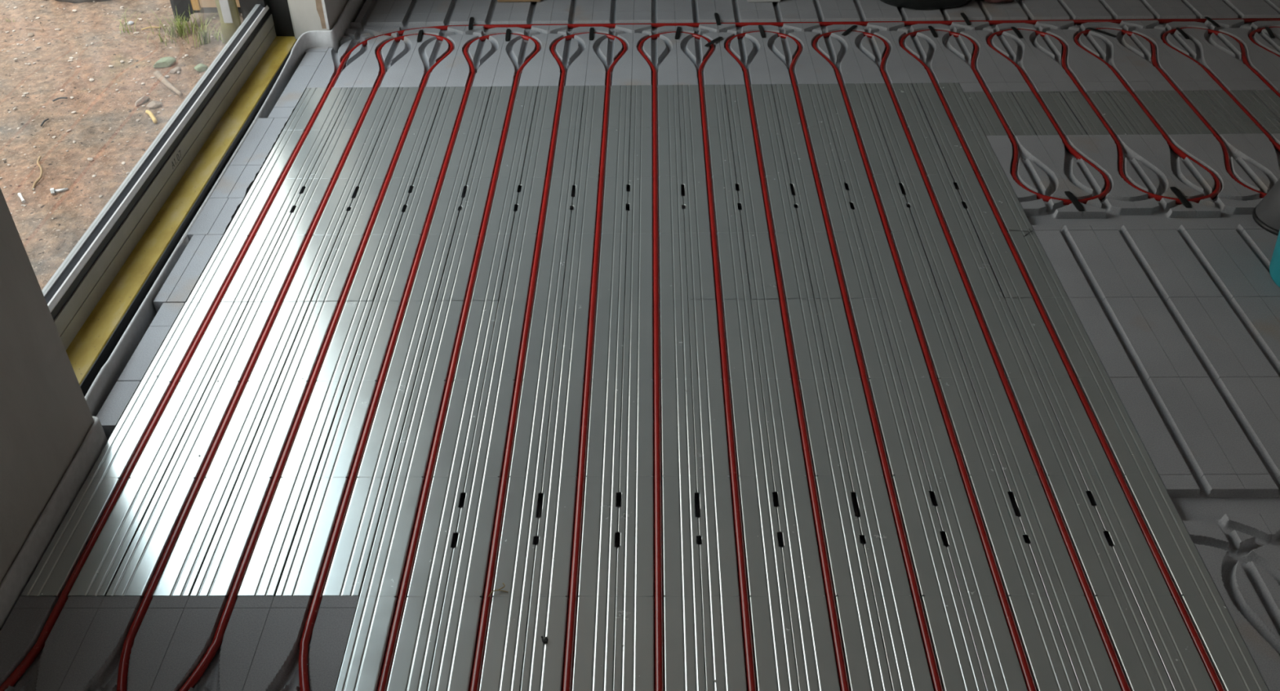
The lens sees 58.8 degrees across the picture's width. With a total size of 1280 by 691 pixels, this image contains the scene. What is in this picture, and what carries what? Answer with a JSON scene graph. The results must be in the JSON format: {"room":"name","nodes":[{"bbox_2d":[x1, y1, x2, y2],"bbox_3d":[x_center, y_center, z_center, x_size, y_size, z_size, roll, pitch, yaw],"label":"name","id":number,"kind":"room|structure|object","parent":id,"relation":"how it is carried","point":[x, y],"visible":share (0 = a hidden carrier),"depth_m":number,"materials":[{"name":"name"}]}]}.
{"room":"building under construction","nodes":[
{"label":"building under construction","id":0,"kind":"room"},
{"bbox_2d":[0,187,93,584],"bbox_3d":[-1.274,0.491,-0.161,0.280,2.652,4.330,0,37,1],"label":"wall","id":1,"kind":"structure","parent":0,"point":[46,417],"depth_m":2.05,"materials":[{"name":"paint"}]},
{"bbox_2d":[41,0,297,350],"bbox_3d":[-1.298,-1.374,2.478,0.184,2.390,2.123,0,37,1],"label":"window frame","id":2,"kind":"structure","parent":1,"relation":"in","point":[80,282],"depth_m":3.01,"materials":[{"name":"silver metal"}]},
{"bbox_2d":[288,0,348,39],"bbox_3d":[-1.224,-2.763,4.099,0.304,2.652,2.348,0,37,1],"label":"wall","id":3,"kind":"structure","parent":0,"point":[305,16],"depth_m":3.89,"materials":[{"name":"paint"}]},
{"bbox_2d":[66,35,297,384],"bbox_3d":[-1.236,-0.433,3.155,0.077,0.052,2.054,0,37,1],"label":"trim","id":4,"kind":"structure","parent":3,"relation":"attached to","point":[84,349],"depth_m":2.97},
{"bbox_2d":[80,40,297,396],"bbox_3d":[-1.278,-0.422,3.164,0.168,0.068,2.053,0,37,1],"label":"trim","id":5,"kind":"structure","parent":3,"relation":"attached to","point":[111,344],"depth_m":2.87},
{"bbox_2d":[315,0,326,28],"bbox_3d":[-1.091,-1.270,3.761,0.028,0.458,0.001,0,37,1],"label":"paper","id":6,"kind":"object","parent":3,"relation":"attached to","point":[318,2],"visible":1,"depth_m":3.87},
{"bbox_2d":[321,0,329,29],"bbox_3d":[-1.083,-1.996,3.205,0.010,2.288,0.006,0,37,1],"label":"trim","id":7,"kind":"structure","parent":3,"relation":"attached to","point":[324,8],"depth_m":3.87,"materials":[{"name":"plastic"}]},
{"bbox_3d":[1.482,0.234,2.431,5.710,0.148,8.800,0,37,1],"label":"floor","id":8,"kind":"structure","parent":0,"visible":0},
{"bbox_2d":[96,381,140,439],"bbox_3d":[-1.115,0.142,2.434,0.052,0.050,0.145,0,37,1],"label":"foam offcut","id":9,"kind":"object","parent":8,"relation":"on","point":[117,400],"visible":0.59,"depth_m":2.41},
{"bbox_2d":[117,302,184,382],"bbox_3d":[-1.114,0.007,2.611,0.052,0.050,0.293,0,37,1],"label":"foam offcut","id":10,"kind":"object","parent":8,"relation":"on","point":[139,363],"visible":0.62,"depth_m":2.58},
{"bbox_2d":[0,595,359,690],"bbox_3d":[-0.794,0.631,1.788,0.600,0.050,0.562,0,37,1],"label":"board","id":11,"kind":"object","parent":8,"relation":"on","point":[259,650],"visible":0.92,"depth_m":1.92,"materials":[{"name":"grey plastic"}]},
{"bbox_2d":[0,0,365,631],"bbox_3d":[-1.127,-0.162,2.780,0.132,0.103,5.800,0,37,1],"label":"strip","id":12,"kind":"object","parent":8,"relation":"on","point":[34,547],"visible":0.73,"depth_m":2.45,"materials":[{"name":"plastic"}]},
{"bbox_2d":[153,234,223,312],"bbox_3d":[-1.125,-0.177,2.851,0.078,0.050,0.302,0,37,1],"label":"foam offcut","id":13,"kind":"object","parent":8,"relation":"on","point":[178,286],"visible":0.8,"depth_m":2.82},
{"bbox_2d":[186,197,244,240],"bbox_3d":[-1.131,-0.327,3.048,0.094,0.050,0.188,0,37,1],"label":"foam offcut","id":14,"kind":"object","parent":8,"relation":"on","point":[216,215],"visible":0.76,"depth_m":3.03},
{"bbox_2d":[209,164,262,198],"bbox_3d":[-1.130,-0.441,3.197,0.094,0.050,0.184,0,37,1],"label":"foam offcut","id":15,"kind":"object","parent":8,"relation":"on","point":[237,180],"visible":0.71,"depth_m":3.18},
{"bbox_2d":[230,117,288,165],"bbox_3d":[-1.128,-0.589,3.391,0.094,0.050,0.300,0,37,1],"label":"foam offcut","id":16,"kind":"object","parent":8,"relation":"on","point":[257,146],"visible":0.72,"depth_m":3.37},
{"bbox_2d":[55,93,489,599],"bbox_3d":[-0.784,-0.175,2.846,0.598,0.047,2.096,0,37,1],"label":"board","id":17,"kind":"object","parent":8,"relation":"on","point":[465,187],"visible":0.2,"depth_m":2.58,"materials":[{"name":"grey plastic"}]},
{"bbox_2d":[20,302,247,597],"bbox_3d":[-1.014,0.175,2.361,0.149,0.018,0.896,0,37,1],"label":"plate","id":18,"kind":"object","parent":17,"relation":"on","point":[51,574],"visible":1,"depth_m":2.28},
{"bbox_2d":[105,301,310,597],"bbox_3d":[-0.864,0.174,2.359,0.147,0.018,0.896,0,37,1],"label":"plate","id":19,"kind":"object","parent":17,"relation":"on","point":[134,575],"visible":1,"depth_m":2.27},
{"bbox_2d":[186,87,352,302],"bbox_3d":[-1.006,-0.462,3.195,0.148,0.018,1.198,0,37,1],"label":"plate","id":20,"kind":"object","parent":17,"relation":"on","point":[215,275],"visible":1,"depth_m":3.08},
{"bbox_2d":[190,301,373,597],"bbox_3d":[-0.714,0.174,2.357,0.149,0.019,0.896,0,37,1],"label":"plate","id":21,"kind":"object","parent":17,"relation":"on","point":[218,572],"visible":1,"depth_m":2.27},
{"bbox_2d":[248,87,398,302],"bbox_3d":[-0.857,-0.462,3.193,0.148,0.018,1.198,0,37,1],"label":"plate","id":22,"kind":"object","parent":17,"relation":"on","point":[270,285],"visible":1,"depth_m":3.08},
{"bbox_2d":[275,300,435,597],"bbox_3d":[-0.564,0.173,2.356,0.147,0.018,0.896,0,37,1],"label":"plate","id":23,"kind":"object","parent":17,"relation":"on","point":[300,575],"visible":0.98,"depth_m":2.27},
{"bbox_2d":[311,86,444,302],"bbox_3d":[-0.707,-0.463,3.191,0.147,0.019,1.198,0,37,1],"label":"plate","id":24,"kind":"object","parent":17,"relation":"on","point":[333,281],"visible":1,"depth_m":3.08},
{"bbox_2d":[373,86,491,302],"bbox_3d":[-0.557,-0.464,3.189,0.147,0.018,1.198,0,37,1],"label":"plate","id":25,"kind":"object","parent":17,"relation":"on","point":[397,273],"visible":0.98,"depth_m":3.08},
{"bbox_2d":[267,106,294,118],"bbox_3d":[-1.113,-0.703,3.540,0.066,0.050,0.072,0,37,1],"label":"foam offcut","id":26,"kind":"object","parent":8,"relation":"on","point":[279,112],"visible":0.46,"depth_m":3.52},
{"bbox_2d":[274,52,326,108],"bbox_3d":[-1.111,-0.856,3.741,0.066,0.050,0.429,0,37,1],"label":"foam offcut","id":27,"kind":"object","parent":8,"relation":"on","point":[294,91],"visible":0.69,"depth_m":3.71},
{"bbox_2d":[305,46,328,53],"bbox_3d":[-1.113,-1.000,3.930,0.074,0.050,0.040,0,37,1],"label":"foam offcut","id":28,"kind":"object","parent":8,"relation":"on","point":[322,49],"visible":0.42,"depth_m":3.91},
{"bbox_2d":[306,21,509,94],"bbox_3d":[-0.775,-0.982,3.899,0.600,0.050,0.555,0,37,1],"label":"board","id":29,"kind":"object","parent":8,"relation":"on","point":[362,68],"visible":0.8,"depth_m":3.86,"materials":[{"name":"grey plastic"}]},
{"bbox_2d":[354,0,514,26],"bbox_3d":[-0.749,-1.525,4.609,0.560,0.050,1.234,0,37,1],"label":"board","id":30,"kind":"object","parent":8,"relation":"on","point":[405,11],"visible":0.7,"depth_m":4.19,"materials":[{"name":"grey plastic"}]},
{"bbox_2d":[492,19,678,95],"bbox_3d":[-0.175,-0.985,3.891,0.600,0.050,0.555,0,37,1],"label":"board","id":31,"kind":"object","parent":8,"relation":"on","point":[585,61],"visible":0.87,"depth_m":3.86,"materials":[{"name":"grey plastic"}]},
{"bbox_2d":[509,0,675,24],"bbox_3d":[-0.169,-1.528,4.602,0.600,0.050,1.234,0,37,1],"label":"board","id":32,"kind":"object","parent":8,"relation":"on","point":[571,11],"visible":0.67,"depth_m":4.18,"materials":[{"name":"grey plastic"}]},
{"bbox_2d":[497,0,541,1],"bbox_3d":[-0.451,-1.383,4.338,0.163,0.043,0.280,0,37,1],"label":"timber offcut","id":33,"kind":"object","parent":32,"relation":"on","point":[497,0],"visible":1,"depth_m":4.24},
{"bbox_2d":[674,0,841,22],"bbox_3d":[0.431,-1.531,4.594,0.600,0.050,1.234,0,37,1],"label":"board","id":34,"kind":"object","parent":8,"relation":"on","point":[695,10],"visible":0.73,"depth_m":4.16,"materials":[{"name":"grey plastic"}]},
{"bbox_2d":[746,0,781,2],"bbox_3d":[0.460,-1.370,4.257,0.132,0.102,0.196,0,37,1],"label":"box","id":35,"kind":"object","parent":34,"relation":"on","point":[748,1],"visible":1,"depth_m":4.21,"materials":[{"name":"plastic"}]},
{"bbox_2d":[675,17,864,94],"bbox_3d":[0.425,-0.988,3.884,0.600,0.050,0.555,0,37,1],"label":"board","id":36,"kind":"object","parent":8,"relation":"on","point":[767,60],"visible":0.8,"depth_m":3.85,"materials":[{"name":"grey plastic"}]},
{"bbox_2d":[704,36,722,46],"bbox_3d":[0.254,-1.047,3.913,0.015,0.004,0.096,23,44,28],"label":"clip","id":37,"kind":"object","parent":36,"relation":"on","point":[713,41],"visible":1,"depth_m":3.91,"materials":[{"name":"black plastic"}]},
{"bbox_2d":[758,24,765,37],"bbox_3d":[0.428,-1.104,3.989,0.015,0.004,0.112,-2,37,-1],"label":"clip","id":38,"kind":"object","parent":36,"relation":"on","point":[760,26],"visible":1,"depth_m":3.98,"materials":[{"name":"black plastic"}]},
{"bbox_2d":[394,89,1184,690],"bbox_3d":[0.264,-0.088,2.711,1.498,0.047,2.400,0,37,1],"label":"board","id":39,"kind":"object","parent":8,"relation":"on","point":[697,506],"visible":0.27,"depth_m":2.25,"materials":[{"name":"grey plastic"}]},
{"bbox_2d":[335,300,498,690],"bbox_3d":[-0.415,0.264,2.233,0.148,0.019,1.198,0,37,1],"label":"plate","id":40,"kind":"object","parent":39,"relation":"on","point":[361,669],"visible":0.99,"depth_m":2.15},
{"bbox_2d":[436,85,537,301],"bbox_3d":[-0.406,-0.464,3.187,0.147,0.018,1.198,0,37,1],"label":"plate","id":41,"kind":"object","parent":39,"relation":"on","point":[459,266],"visible":1,"depth_m":3.07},
{"bbox_2d":[427,300,561,690],"bbox_3d":[-0.265,0.263,2.232,0.149,0.018,1.198,0,37,1],"label":"plate","id":42,"kind":"object","parent":39,"relation":"on","point":[452,665],"visible":0.98,"depth_m":2.15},
{"bbox_2d":[499,85,584,301],"bbox_3d":[-0.257,-0.465,3.186,0.148,0.019,1.198,0,37,1],"label":"plate","id":43,"kind":"object","parent":39,"relation":"on","point":[520,259],"visible":0.97,"depth_m":3.08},
{"bbox_2d":[520,299,624,690],"bbox_3d":[-0.115,0.263,2.230,0.148,0.018,1.198,0,37,1],"label":"plate","id":44,"kind":"object","parent":39,"relation":"on","point":[544,662],"visible":0.97,"depth_m":2.15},
{"bbox_2d":[562,84,631,301],"bbox_3d":[-0.106,-0.466,3.184,0.148,0.019,1.198,0,37,1],"label":"plate","id":45,"kind":"object","parent":39,"relation":"on","point":[580,259],"visible":0.97,"depth_m":3.07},
{"bbox_2d":[625,84,688,301],"bbox_3d":[0.043,-0.466,3.182,0.149,0.018,1.198,0,37,1],"label":"plate","id":46,"kind":"object","parent":39,"relation":"on","point":[672,247],"visible":0.98,"depth_m":3.07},
{"bbox_2d":[613,299,705,690],"bbox_3d":[0.035,0.262,2.228,0.149,0.018,1.198,0,37,1],"label":"plate","id":47,"kind":"object","parent":39,"relation":"on","point":[683,639],"visible":0.98,"depth_m":2.14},
{"bbox_2d":[97,41,1133,680],"bbox_3d":[-0.037,-0.286,2.932,2.045,0.002,2.777,0,37,1],"label":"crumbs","id":48,"kind":"object","parent":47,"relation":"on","point":[497,42],"visible":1,"depth_m":2.37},
{"bbox_2d":[678,84,751,301],"bbox_3d":[0.193,-0.467,3.180,0.148,0.018,1.198,0,37,1],"label":"plate","id":49,"kind":"object","parent":39,"relation":"on","point":[731,253],"visible":0.97,"depth_m":3.07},
{"bbox_2d":[688,298,798,690],"bbox_3d":[0.185,0.261,2.226,0.148,0.018,1.198,0,37,1],"label":"plate","id":50,"kind":"object","parent":39,"relation":"on","point":[771,633],"visible":0.97,"depth_m":2.14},
{"bbox_2d":[724,84,813,299],"bbox_3d":[0.343,-0.468,3.178,0.148,0.018,1.198,0,37,1],"label":"plate","id":51,"kind":"object","parent":39,"relation":"on","point":[796,279],"visible":0.98,"depth_m":3.06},
{"bbox_2d":[751,298,892,690],"bbox_3d":[0.335,0.260,2.224,0.149,0.018,1.198,0,37,1],"label":"plate","id":52,"kind":"object","parent":39,"relation":"on","point":[867,668],"visible":0.98,"depth_m":2.14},
{"bbox_2d":[772,84,877,300],"bbox_3d":[0.493,-0.469,3.176,0.148,0.018,1.198,0,37,1],"label":"plate","id":53,"kind":"object","parent":39,"relation":"on","point":[855,270],"visible":0.98,"depth_m":3.06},
{"bbox_2d":[818,83,940,298],"bbox_3d":[0.643,-0.469,3.174,0.149,0.018,1.198,0,37,1],"label":"plate","id":54,"kind":"object","parent":39,"relation":"on","point":[921,282],"visible":1,"depth_m":3.06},
{"bbox_2d":[814,297,986,690],"bbox_3d":[0.485,0.260,2.222,0.148,0.019,1.198,0,37,1],"label":"plate","id":55,"kind":"object","parent":39,"relation":"on","point":[957,664],"visible":0.97,"depth_m":2.13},
{"bbox_2d":[865,83,1004,299],"bbox_3d":[0.793,-0.470,3.172,0.147,0.018,1.198,0,37,1],"label":"plate","id":56,"kind":"object","parent":39,"relation":"on","point":[982,280],"visible":0.99,"depth_m":3.06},
{"bbox_2d":[878,297,1079,690],"bbox_3d":[0.635,0.259,2.220,0.149,0.018,1.198,0,37,1],"label":"plate","id":57,"kind":"object","parent":39,"relation":"on","point":[1049,663],"visible":1,"depth_m":2.13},
{"bbox_2d":[912,82,1067,299],"bbox_3d":[0.943,-0.471,3.170,0.148,0.018,1.198,0,37,1],"label":"plate","id":58,"kind":"object","parent":39,"relation":"on","point":[1044,279],"visible":1,"depth_m":3.06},
{"bbox_2d":[942,297,1173,690],"bbox_3d":[0.785,0.258,2.219,0.148,0.019,1.198,0,37,1],"label":"plate","id":59,"kind":"object","parent":39,"relation":"on","point":[1143,668],"visible":1,"depth_m":2.13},
{"bbox_2d":[1004,297,1268,690],"bbox_3d":[0.935,0.257,2.216,0.149,0.018,1.198,0,37,1],"label":"plate","id":60,"kind":"object","parent":39,"relation":"on","point":[1226,649],"visible":1,"depth_m":2.13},
{"bbox_2d":[835,0,1008,21],"bbox_3d":[1.031,-1.534,4.587,0.600,0.050,1.234,0,37,1],"label":"board","id":61,"kind":"object","parent":8,"relation":"on","point":[862,9],"visible":0.52,"depth_m":4.13,"materials":[{"name":"grey plastic"}]},
{"bbox_2d":[880,0,971,9],"bbox_3d":[1.064,-1.392,4.205,0.405,0.184,0.350,0,37,1],"label":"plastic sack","id":62,"kind":"object","parent":61,"relation":"on","point":[909,4],"visible":1,"depth_m":4.12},
{"bbox_2d":[982,0,1013,3],"bbox_3d":[1.327,-1.302,4.192,0.162,0.051,0.128,0,37,1],"label":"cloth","id":63,"kind":"object","parent":61,"relation":"on","point":[987,1],"visible":1,"depth_m":4.16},
{"bbox_2d":[841,16,1053,89],"bbox_3d":[1.025,-0.990,3.876,0.600,0.050,0.555,0,37,1],"label":"board","id":64,"kind":"object","parent":8,"relation":"on","point":[948,58],"visible":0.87,"depth_m":3.84,"materials":[{"name":"grey plastic"}]},
{"bbox_2d":[841,25,857,35],"bbox_3d":[0.735,-1.107,3.987,0.015,0.004,0.102,22,43,27],"label":"clip","id":65,"kind":"object","parent":64,"relation":"on","point":[853,27],"visible":1,"depth_m":3.98,"materials":[{"name":"black plastic"}]},
{"bbox_2d":[928,25,937,37],"bbox_3d":[1.024,-1.098,3.970,0.015,0.004,0.098,-1,37,0],"label":"clip","id":66,"kind":"object","parent":64,"relation":"on","point":[931,28],"visible":1,"depth_m":3.96,"materials":[{"name":"black plastic"}]},
{"bbox_2d":[960,13,970,25],"bbox_3d":[1.164,-1.167,4.058,0.015,0.004,0.110,-1,37,0],"label":"clip","id":67,"kind":"object","parent":64,"relation":"on","point":[964,16],"visible":1,"depth_m":4.05,"materials":[{"name":"black plastic"}]},
{"bbox_2d":[1010,26,1022,38],"bbox_3d":[1.313,-1.091,3.955,0.015,0.004,0.098,-2,37,-2],"label":"clip","id":68,"kind":"object","parent":64,"relation":"on","point":[1015,29],"visible":1,"depth_m":3.95,"materials":[{"name":"black plastic"}]},
{"bbox_2d":[1000,0,1177,19],"bbox_3d":[1.631,-1.536,4.579,0.600,0.050,1.234,0,37,1],"label":"board","id":69,"kind":"object","parent":8,"relation":"on","point":[1029,8],"visible":0.62,"depth_m":4.14,"materials":[{"name":"grey plastic"}]},
{"bbox_2d":[959,80,1279,97],"bbox_3d":[1.772,-0.804,3.618,1.500,0.050,0.066,0,37,1],"label":"board","id":70,"kind":"object","parent":8,"relation":"on","point":[1203,86],"visible":0.35,"depth_m":3.60,"materials":[{"name":"grey plastic"}]},
{"bbox_2d":[986,133,1257,233],"bbox_3d":[1.318,-0.444,3.155,0.600,0.050,0.514,0,37,1],"label":"board","id":71,"kind":"object","parent":8,"relation":"on","point":[1045,166],"visible":0.73,"depth_m":3.13,"materials":[{"name":"grey plastic"}]},
{"bbox_2d":[1064,191,1084,211],"bbox_3d":[1.162,-0.387,3.037,0.019,0.004,0.101,-4,37,-4],"label":"clip","id":72,"kind":"object","parent":71,"relation":"on","point":[1076,202],"visible":1,"depth_m":3.03,"materials":[{"name":"black plastic"}]},
{"bbox_2d":[1169,186,1191,207],"bbox_3d":[1.451,-0.398,3.046,0.019,0.004,0.107,-2,37,-1],"label":"clip","id":73,"kind":"object","parent":71,"relation":"on","point":[1185,202],"visible":1,"depth_m":3.04,"materials":[{"name":"black plastic"}]},
{"bbox_2d":[966,93,1279,137],"bbox_3d":[1.771,-0.692,3.474,1.498,0.047,0.297,0,37,1],"label":"board","id":74,"kind":"object","parent":8,"relation":"on","point":[1254,93],"visible":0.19,"depth_m":3.48,"materials":[{"name":"grey plastic"}]},
{"bbox_2d":[964,91,1036,137],"bbox_3d":[1.096,-0.702,3.470,0.149,0.018,0.298,0,37,1],"label":"plate","id":75,"kind":"object","parent":74,"relation":"on","point":[1012,113],"visible":1,"depth_m":3.46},
{"bbox_2d":[1012,91,1087,136],"bbox_3d":[1.246,-0.702,3.468,0.147,0.018,0.298,0,37,1],"label":"plate","id":76,"kind":"object","parent":74,"relation":"on","point":[1054,101],"visible":0.99,"depth_m":3.46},
{"bbox_2d":[1059,91,1138,136],"bbox_3d":[1.396,-0.703,3.466,0.148,0.018,0.298,0,37,1],"label":"plate","id":77,"kind":"object","parent":74,"relation":"on","point":[1111,113],"visible":1,"depth_m":3.46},
{"bbox_2d":[1107,90,1190,136],"bbox_3d":[1.546,-0.704,3.464,0.148,0.018,0.298,0,37,1],"label":"plate","id":78,"kind":"object","parent":74,"relation":"on","point":[1151,100],"visible":1,"depth_m":3.45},
{"bbox_2d":[1155,90,1241,135],"bbox_3d":[1.696,-0.704,3.462,0.149,0.018,0.298,0,37,1],"label":"plate","id":79,"kind":"object","parent":74,"relation":"on","point":[1212,114],"visible":0.99,"depth_m":3.45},
{"bbox_2d":[1204,89,1279,134],"bbox_3d":[1.846,-0.705,3.460,0.147,0.018,0.298,0,37,1],"label":"plate","id":80,"kind":"object","parent":74,"relation":"on","point":[1247,99],"visible":1,"depth_m":3.46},
{"bbox_2d":[1251,89,1279,119],"bbox_3d":[1.996,-0.706,3.458,0.147,0.018,0.298,0,37,1],"label":"plate","id":81,"kind":"object","parent":74,"relation":"on","point":[1268,97],"visible":1,"depth_m":3.52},
{"bbox_2d":[1008,15,1241,83],"bbox_3d":[1.625,-0.993,3.868,0.600,0.050,0.555,0,37,1],"label":"board","id":82,"kind":"object","parent":8,"relation":"on","point":[1130,56],"visible":0.8,"depth_m":3.83,"materials":[{"name":"grey plastic"}]},
{"bbox_2d":[1087,26,1116,37],"bbox_3d":[1.605,-1.089,3.948,0.015,0.004,0.107,-29,45,-32],"label":"clip","id":83,"kind":"object","parent":82,"relation":"on","point":[1088,28],"visible":1,"depth_m":3.94,"materials":[{"name":"black plastic"}]},
{"bbox_2d":[1175,27,1189,39],"bbox_3d":[1.879,-1.081,3.932,0.016,0.004,0.097,0,37,1],"label":"clip","id":84,"kind":"object","parent":82,"relation":"on","point":[1179,29],"visible":1,"depth_m":3.93,"materials":[{"name":"black plastic"}]},
{"bbox_2d":[1032,225,1279,492],"bbox_3d":[1.313,0.000,2.574,0.600,0.050,0.948,0,37,1],"label":"board","id":85,"kind":"object","parent":8,"relation":"on","point":[1184,326],"visible":0.98,"depth_m":2.56,"materials":[{"name":"grey plastic"}]},
{"bbox_2d":[1163,0,1279,18],"bbox_3d":[2.231,-1.539,4.572,0.600,0.050,1.234,0,37,1],"label":"board","id":86,"kind":"object","parent":8,"relation":"on","point":[1180,7],"visible":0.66,"depth_m":4.13,"materials":[{"name":"grey plastic"}]},
{"bbox_2d":[1164,484,1279,690],"bbox_3d":[1.307,0.520,1.893,0.600,0.050,0.764,0,37,1],"label":"board","id":87,"kind":"object","parent":8,"relation":"on","point":[1234,530],"visible":0.84,"depth_m":2.06,"materials":[{"name":"grey plastic"}]},
{"bbox_2d":[1177,14,1279,81],"bbox_3d":[2.225,-0.996,3.861,0.600,0.050,0.555,0,37,1],"label":"board","id":88,"kind":"object","parent":8,"relation":"on","point":[1267,64],"visible":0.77,"depth_m":3.88,"materials":[{"name":"grey plastic"}]},
{"bbox_2d":[1264,26,1275,38],"bbox_3d":[2.179,-1.084,3.929,0.015,0.004,0.099,7,38,10],"label":"clip","id":89,"kind":"object","parent":88,"relation":"on","point":[1271,34],"visible":1,"depth_m":3.92,"materials":[{"name":"black plastic"}]},
{"bbox_2d":[1191,133,1279,217],"bbox_3d":[1.918,-0.447,3.147,0.600,0.050,0.514,0,37,1],"label":"board","id":90,"kind":"object","parent":8,"relation":"on","point":[1255,161],"visible":0.65,"depth_m":3.22,"materials":[{"name":"grey plastic"}]},
{"bbox_2d":[1252,177,1279,235],"bbox_3d":[1.687,-0.503,2.804,0.191,0.459,0.191,0,37,1],"label":"bucket","id":91,"kind":"object","parent":90,"relation":"on","point":[1266,214],"visible":0.98,"depth_m":2.90,"materials":[{"name":"plastic"}]},
{"bbox_3d":[1.913,-0.003,2.566,0.600,0.050,0.948,0,37,1],"label":"board","id":92,"kind":"object","parent":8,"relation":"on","visible":0},
{"bbox_2d":[1269,229,1279,287],"bbox_3d":[1.634,-0.251,2.642,0.298,0.256,0.292,0,37,1],"label":"bucket","id":93,"kind":"object","parent":92,"relation":"on","point":[1274,266],"visible":1,"depth_m":2.71,"materials":[{"name":"plastic"}]},
{"bbox_3d":[0.254,0.814,1.528,1.500,0.050,0.572,0,37,1],"label":"board","id":94,"kind":"object","parent":8,"relation":"on","visible":0},
{"bbox_2d":[0,17,1279,690],"bbox_3d":[0.860,-0.133,2.729,3.858,0.018,3.377,0,37,1],"label":"pipe","id":95,"kind":"object","parent":94,"relation":"on","point":[122,673],"visible":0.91,"depth_m":2.45,"materials":[{"name":"red plastic"}]},
{"label":"outside","id":96,"kind":"structure","parent":0,"visible":0},
{"bbox_2d":[0,0,243,289],"bbox_3d":[-5.133,-1.974,5.437,7.605,0.043,16.965,0,37,1],"label":"ground","id":97,"kind":"structure","parent":96,"point":[72,170],"depth_m":3.90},
{"bbox_2d":[31,155,43,190],"bbox_3d":[-1.825,-0.527,3.454,0.027,0.026,0.182,-10,38,-11],"label":"cord","id":98,"kind":"object","parent":97,"relation":"on","point":[38,179],"visible":1,"depth_m":3.43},
{"bbox_2d":[49,187,68,195],"bbox_3d":[-1.721,-0.460,3.368,0.047,0.017,0.020,-14,39,-17],"label":"bolt","id":99,"kind":"object","parent":97,"relation":"on","point":[53,191],"visible":1,"depth_m":3.36,"materials":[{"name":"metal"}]},
{"bbox_2d":[54,0,111,3],"bbox_3d":[-2.252,-1.460,4.627,0.278,0.100,0.096,-9,38,-11],"label":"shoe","id":100,"kind":"object","parent":97,"relation":"on","point":[67,1],"visible":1,"depth_m":4.62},
{"bbox_2d":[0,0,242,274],"bbox_3d":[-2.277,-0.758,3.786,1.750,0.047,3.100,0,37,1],"label":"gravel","id":101,"kind":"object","parent":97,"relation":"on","point":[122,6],"visible":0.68,"depth_m":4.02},
{"bbox_2d":[107,10,139,34],"bbox_3d":[-1.981,-1.237,4.345,0.135,0.091,0.094,0,37,1],"label":"grass tuft","id":102,"kind":"object","parent":97,"relation":"on","point":[125,18],"visible":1,"depth_m":4.36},
{"bbox_2d":[134,95,149,106],"bbox_3d":[-1.702,-0.837,3.885,0.023,0.022,0.071,14,40,19],"label":"stone","id":103,"kind":"object","parent":97,"relation":"on","point":[144,99],"visible":1,"depth_m":3.88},
{"bbox_2d":[145,109,157,124],"bbox_3d":[-1.626,-0.763,3.780,0.015,0.022,0.106,-23,43,-26],"label":"wood splinter","id":104,"kind":"object","parent":97,"relation":"on","point":[149,113],"visible":1,"depth_m":3.76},
{"bbox_2d":[146,100,162,108],"bbox_3d":[-1.646,-0.816,3.850,0.052,0.026,0.033,-11,38,-13],"label":"stone","id":105,"kind":"object","parent":97,"relation":"on","point":[154,104],"visible":1,"depth_m":3.84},
{"bbox_2d":[153,56,176,67],"bbox_3d":[-1.721,-1.024,4.114,0.080,0.031,0.046,-11,39,-14],"label":"stone","id":106,"kind":"object","parent":97,"relation":"on","point":[164,62],"visible":1,"depth_m":4.10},
{"bbox_2d":[153,70,182,96],"bbox_3d":[-1.653,-0.914,3.981,0.026,0.031,0.226,-26,44,-29],"label":"stick","id":107,"kind":"object","parent":97,"relation":"on","point":[157,73],"visible":1,"depth_m":4.00,"materials":[{"name":"brown wood"}]},
{"bbox_2d":[144,5,215,45],"bbox_3d":[-1.743,-1.214,4.314,0.285,0.096,0.229,0,37,1],"label":"grass tuft","id":108,"kind":"object","parent":97,"relation":"on","point":[180,31],"visible":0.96,"depth_m":4.32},
{"bbox_2d":[189,12,209,26],"bbox_3d":[-1.717,-1.267,4.418,0.067,0.062,0.068,23,43,28],"label":"stone","id":109,"kind":"object","parent":97,"relation":"on","point":[204,17],"visible":0.85,"depth_m":4.40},
{"bbox_2d":[194,63,208,71],"bbox_3d":[-1.581,-1.000,4.090,0.046,0.028,0.038,-20,42,-24],"label":"stone","id":110,"kind":"object","parent":97,"relation":"on","point":[200,67],"visible":0.98,"depth_m":4.08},
{"bbox_2d":[169,0,241,21],"bbox_3d":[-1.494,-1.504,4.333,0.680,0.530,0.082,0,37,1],"label":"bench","id":111,"kind":"object","parent":97,"relation":"on","point":[182,6],"visible":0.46,"depth_m":4.44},
{"bbox_2d":[191,13,220,44],"bbox_3d":[-1.614,-1.171,4.241,0.141,0.106,0.142,-20,41,-24],"label":"grass tuft","id":112,"kind":"object","parent":97,"relation":"on","point":[206,30],"visible":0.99,"depth_m":4.25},
{"bbox_2d":[194,23,223,47],"bbox_3d":[-1.581,-1.180,4.294,0.193,0.056,0.144,0,37,1],"label":"grass tuft","id":113,"kind":"object","parent":97,"relation":"on","point":[218,31],"visible":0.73,"depth_m":4.28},
{"bbox_2d":[214,0,241,44],"bbox_3d":[-1.533,-1.378,4.111,0.080,0.622,0.080,0,37,1],"label":"post","id":114,"kind":"object","parent":97,"relation":"on","point":[228,29],"visible":0.49,"depth_m":4.21,"materials":[{"name":"brown wood"}]},
{"bbox_2d":[218,0,233,22],"bbox_3d":[-1.520,-1.274,4.131,0.032,0.210,0.004,0,37,1],"label":"paper tag","id":115,"kind":"object","parent":114,"relation":"hanging from","point":[224,6],"visible":1,"depth_m":4.17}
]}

